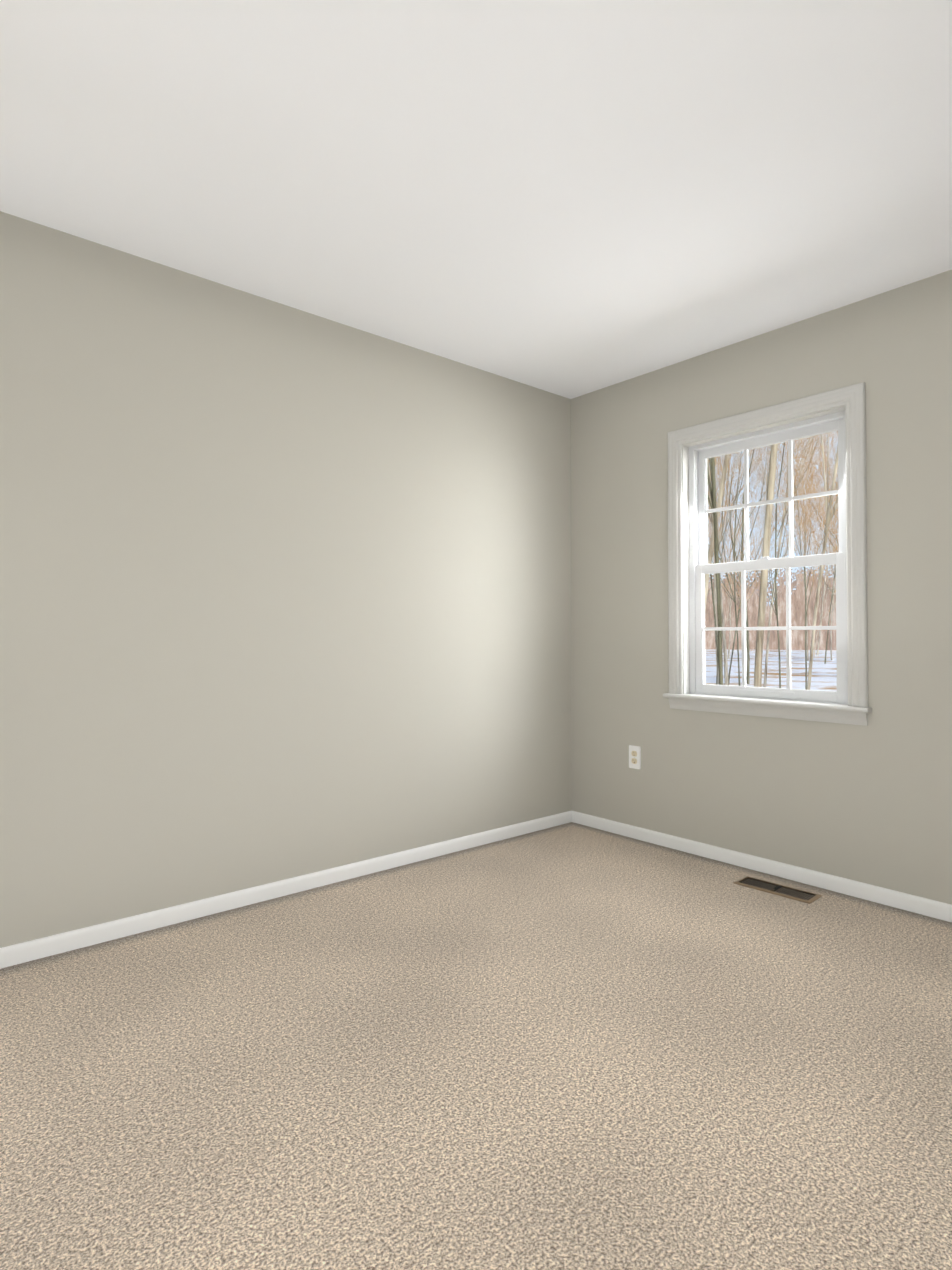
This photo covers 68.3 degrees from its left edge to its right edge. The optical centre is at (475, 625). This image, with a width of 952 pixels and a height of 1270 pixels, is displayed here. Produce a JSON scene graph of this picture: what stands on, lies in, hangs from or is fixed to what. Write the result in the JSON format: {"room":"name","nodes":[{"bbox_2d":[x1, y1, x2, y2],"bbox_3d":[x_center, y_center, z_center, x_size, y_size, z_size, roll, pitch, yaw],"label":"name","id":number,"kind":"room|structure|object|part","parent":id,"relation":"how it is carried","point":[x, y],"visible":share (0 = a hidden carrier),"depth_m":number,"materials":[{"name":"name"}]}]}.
{"room":"empty bedroom","nodes":[
{"label":"empty bedroom","id":0,"kind":"room"},
{"bbox_2d":[0,211,571,947],"bbox_3d":[-1.186,-0.119,2.663,4.750,2.440,0.150,1,-1,-41],"label":"wall","id":1,"kind":"structure","parent":0,"point":[284,591],"depth_m":2.80,"materials":[{"name":"grey paint"}]},
{"bbox_2d":[0,810,571,968],"bbox_3d":[-1.133,1.069,2.582,4.450,0.062,0.012,1,-1,-41],"label":"baseboard","id":2,"kind":"structure","parent":1,"relation":"attached to","point":[23,952],"depth_m":2.77,"materials":[{"name":"white wood"}]},
{"bbox_2d":[0,822,951,1269],"bbox_3d":[-0.012,1.139,1.278,4.750,0.120,3.750,1,-1,-41],"label":"floor","id":3,"kind":"structure","parent":0,"point":[570,1046],"depth_m":1.69,"materials":[{"name":"carpet"}]},
{"bbox_2d":[733,876,821,903],"bbox_3d":[1.259,1.124,2.943,0.126,0.054,0.322,1,-1,-43],"label":"air vent register","id":4,"kind":"object","parent":3,"relation":"in","point":[809,900],"visible":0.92,"depth_m":2.93,"materials":[{"name":"brown metal"}]},
{"bbox_2d":[0,0,951,398],"bbox_3d":[-0.012,-1.420,1.318,4.750,0.120,3.750,1,-1,-41],"label":"ceiling","id":5,"kind":"structure","parent":0,"point":[570,198],"depth_m":2.03,"materials":[{"name":"white paint"}]},
{"bbox_2d":[571,270,951,904],"bbox_3d":[1.780,-0.117,2.741,0.150,2.440,3.600,1,-1,-41],"label":"wall","id":6,"kind":"structure","parent":0,"point":[871,803],"depth_m":3.07,"materials":[{"name":"grey paint"}]},
{"bbox_2d":[629,745,640,768],"bbox_3d":[0.837,0.693,3.705,0.008,0.120,0.074,1,-1,-41],"label":"electrical outlet","id":7,"kind":"object","parent":6,"relation":"attached to","point":[634,757],"visible":1,"depth_m":3.70,"materials":[{"name":"white plastic"}]},
{"bbox_2d":[572,811,951,921],"bbox_3d":[1.670,1.071,2.726,0.012,0.062,3.390,1,-1,-41],"label":"baseboard","id":8,"kind":"structure","parent":6,"relation":"attached to","point":[908,902],"depth_m":3.09,"materials":[{"name":"white wood"}]},
{"bbox_2d":[663,382,871,725],"bbox_3d":[1.336,-0.288,3.249,0.226,1.397,0.958,1,-1,-41],"label":"window","id":9,"kind":"structure","parent":6,"relation":"in","point":[693,449],"depth_m":3.20,"materials":[{"name":"white wood"}]},
{"bbox_3d":[1.352,-0.279,3.263,0.032,1.144,0.652,1,-1,-41],"label":"glass","id":10,"kind":"part","parent":9,"relation":"part of","materials":[{"name":"clear glass"}]},
{"label":"outside","id":11,"kind":"structure","parent":0,"visible":0},
{"bbox_2d":[705,565,835,649],"bbox_3d":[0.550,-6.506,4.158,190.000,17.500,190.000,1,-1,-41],"label":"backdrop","id":12,"kind":"structure","parent":11,"point":[753,607],"depth_m":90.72,"materials":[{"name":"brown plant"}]},
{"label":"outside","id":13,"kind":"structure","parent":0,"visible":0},
{"label":"lawn","id":14,"kind":"structure","parent":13,"visible":0},
{"bbox_2d":[707,457,722,684],"bbox_3d":[1.796,-5.941,6.056,5.968,15.799,5.196,1,-1,-34],"label":"tree","id":15,"kind":"object","parent":14,"relation":"on","point":[712,483],"depth_m":6.07,"materials":[{"name":"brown plant"}]},
{"bbox_2d":[708,457,778,658],"bbox_3d":[19.811,-6.407,55.475,10.794,18.226,10.076,0,-1,-18],"label":"tree","id":16,"kind":"object","parent":14,"relation":"on","point":[729,605],"depth_m":54.31,"materials":[{"name":"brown plant"}]},
{"bbox_2d":[712,487,785,652],"bbox_3d":[28.413,-6.498,72.623,10.121,18.978,11.271,0,-1,4],"label":"tree","id":17,"kind":"object","parent":14,"relation":"on","point":[728,618],"depth_m":72.60,"materials":[{"name":"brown plant"}]},
{"bbox_2d":[708,513,793,641],"bbox_3d":[17.666,-3.776,51.126,10.712,12.935,9.158,-1,-1,41],"label":"tree","id":18,"kind":"object","parent":14,"relation":"on","point":[740,558],"depth_m":49.78,"materials":[{"name":"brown plant"}]},
{"bbox_2d":[754,444,777,686],"bbox_3d":[4.593,-9.778,7.876,7.785,23.545,8.340,0,-1,-19],"label":"tree","id":19,"kind":"object","parent":14,"relation":"on","point":[763,583],"depth_m":7.97,"materials":[{"name":"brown plant"}]},
{"bbox_2d":[705,649,836,690],"bbox_3d":[20.974,3.178,93.935,144.492,0.080,114.349,1,-1,-41],"label":"snowy ground","id":20,"kind":"structure","parent":14,"relation":"on","point":[817,683],"depth_m":35.72,"materials":[{"name":"white snow"}]},
{"bbox_2d":[705,454,729,611],"bbox_3d":[4.277,-8.315,7.934,7.898,20.588,7.093,-1,-1,35],"label":"tree","id":21,"kind":"object","parent":20,"relation":"on","point":[720,497],"depth_m":7.31,"materials":[{"name":"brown plant"}]},
{"bbox_2d":[707,459,728,684],"bbox_3d":[4.711,-8.934,17.575,7.821,22.142,8.377,0,-1,-21],"label":"tree","id":22,"kind":"object","parent":20,"relation":"on","point":[724,646],"depth_m":17.16,"materials":[{"name":"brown plant"}]},
{"bbox_2d":[707,447,770,685],"bbox_3d":[7.068,-5.454,19.232,6.401,15.230,7.352,0,-1,10],"label":"tree","id":23,"kind":"object","parent":20,"relation":"on","point":[721,561],"depth_m":19.50,"materials":[{"name":"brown plant"}]},
{"bbox_2d":[708,443,780,684],"bbox_3d":[7.292,-3.752,20.971,4.124,11.901,4.823,0,-1,10],"label":"tree","id":24,"kind":"object","parent":20,"relation":"on","point":[717,477],"depth_m":21.45,"materials":[{"name":"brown plant"}]},
{"bbox_2d":[707,446,806,668],"bbox_3d":[3.474,-3.157,13.017,5.089,10.411,4.351,0,-1,26],"label":"tree","id":25,"kind":"object","parent":20,"relation":"on","point":[721,540],"depth_m":12.49,"materials":[{"name":"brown plant"}]},
{"bbox_2d":[714,441,804,684],"bbox_3d":[7.853,-8.489,21.633,11.422,21.370,10.663,0,-1,-27],"label":"tree","id":26,"kind":"object","parent":20,"relation":"on","point":[715,595],"depth_m":23.12,"materials":[{"name":"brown plant"}]},
{"bbox_2d":[708,438,837,680],"bbox_3d":[9.735,-2.466,22.445,8.289,9.294,7.087,-1,-1,38],"label":"tree","id":27,"kind":"object","parent":20,"relation":"on","point":[763,535],"depth_m":22.93,"materials":[{"name":"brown plant"}]},
{"bbox_2d":[708,432,838,689],"bbox_3d":[7.974,-2.392,16.021,5.275,8.929,4.509,1,-1,-44],"label":"tree","id":28,"kind":"object","parent":20,"relation":"on","point":[806,509],"depth_m":15.59,"materials":[{"name":"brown plant"}]},
{"bbox_2d":[785,435,838,659],"bbox_3d":[25.549,-6.238,48.203,9.542,17.648,10.221,-1,-1,44],"label":"tree","id":29,"kind":"object","parent":20,"relation":"on","point":[833,552],"depth_m":49.39,"materials":[{"name":"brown plant"}]},
{"bbox_2d":[787,431,837,474],"bbox_3d":[4.865,-3.405,10.049,4.300,10.827,3.676,-1,-1,31],"label":"tree","id":30,"kind":"object","parent":20,"relation":"on","point":[822,458],"depth_m":10.17,"materials":[{"name":"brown plant"}]},
{"bbox_2d":[807,433,837,689],"bbox_3d":[5.226,-6.724,7.699,5.606,17.345,6.243,0,-1,9],"label":"tree","id":31,"kind":"object","parent":20,"relation":"on","point":[828,516],"depth_m":8.61,"materials":[{"name":"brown plant"}]},
{"bbox_2d":[708,432,834,687],"bbox_3d":[5.462,-3.922,13.309,5.577,11.902,4.855,1,-1,-32],"label":"tree","id":32,"kind":"object","parent":14,"relation":"on","point":[775,593],"depth_m":13.49,"materials":[{"name":"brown plant"}]},
{"bbox_2d":[709,431,835,683],"bbox_3d":[8.855,-7.153,24.779,14.695,18.890,12.795,1,-1,-34],"label":"tree","id":33,"kind":"object","parent":14,"relation":"on","point":[748,658],"depth_m":24.97,"materials":[{"name":"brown plant"}]},
{"bbox_2d":[708,439,836,527],"bbox_3d":[10.675,-10.096,31.162,15.067,24.943,14.066,1,-1,-39],"label":"tree","id":34,"kind":"object","parent":14,"relation":"on","point":[777,474],"depth_m":30.53,"materials":[{"name":"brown plant"}]},
{"bbox_2d":[707,439,838,593],"bbox_3d":[14.934,-8.119,44.098,15.525,21.493,13.517,0,-1,-11],"label":"tree","id":35,"kind":"object","parent":14,"relation":"on","point":[761,499],"depth_m":42.24,"materials":[{"name":"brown plant"}]},
{"bbox_2d":[724,435,838,553],"bbox_3d":[16.436,-5.650,34.888,12.003,16.273,10.262,0,-1,1],"label":"tree","id":36,"kind":"object","parent":14,"relation":"on","point":[809,493],"depth_m":34.83,"materials":[{"name":"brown plant"}]},
{"bbox_2d":[731,433,835,660],"bbox_3d":[21.926,-9.603,45.415,13.274,24.417,11.920,0,-1,-24],"label":"tree","id":37,"kind":"object","parent":14,"relation":"on","point":[804,553],"depth_m":47.31,"materials":[{"name":"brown plant"}]},
{"bbox_2d":[763,434,824,686],"bbox_3d":[9.081,-6.550,17.355,6.571,17.322,6.793,0,-1,15],"label":"tree","id":38,"kind":"object","parent":14,"relation":"on","point":[769,625],"depth_m":17.81,"materials":[{"name":"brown plant"}]},
{"bbox_2d":[765,436,838,654],"bbox_3d":[32.925,-8.748,65.133,14.796,23.296,13.812,0,-1,19],"label":"tree","id":39,"kind":"object","parent":14,"relation":"on","point":[827,568],"depth_m":63.83,"materials":[{"name":"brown plant"}]},
{"bbox_2d":[777,482,838,663],"bbox_3d":[24.017,-5.080,43.132,11.895,15.366,10.169,0,-1,8],"label":"tree","id":40,"kind":"object","parent":14,"relation":"on","point":[819,568],"depth_m":43.51,"materials":[{"name":"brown plant"}]},
{"bbox_2d":[779,433,837,492],"bbox_3d":[15.890,-4.339,24.166,9.883,13.108,8.605,0,-1,-10],"label":"tree","id":41,"kind":"object","parent":14,"relation":"on","point":[821,470],"depth_m":25.28,"materials":[{"name":"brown plant"}]},
{"bbox_2d":[778,437,838,552],"bbox_3d":[22.910,-7.012,40.166,11.666,19.099,13.398,-1,-1,29],"label":"tree","id":42,"kind":"object","parent":14,"relation":"on","point":[824,500],"depth_m":41.38,"materials":[{"name":"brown plant"}]},
{"bbox_2d":[780,447,838,594],"bbox_3d":[33.942,-9.063,69.058,10.924,24.081,12.164,0,-1,13],"label":"tree","id":43,"kind":"object","parent":14,"relation":"on","point":[816,525],"depth_m":69.59,"materials":[{"name":"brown plant"}]},
{"bbox_2d":[783,491,838,656],"bbox_3d":[29.738,-5.823,55.918,8.970,17.065,9.988,0,-1,2],"label":"tree","id":44,"kind":"object","parent":14,"relation":"on","point":[822,573],"depth_m":57.04,"materials":[{"name":"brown plant"}]}
]}

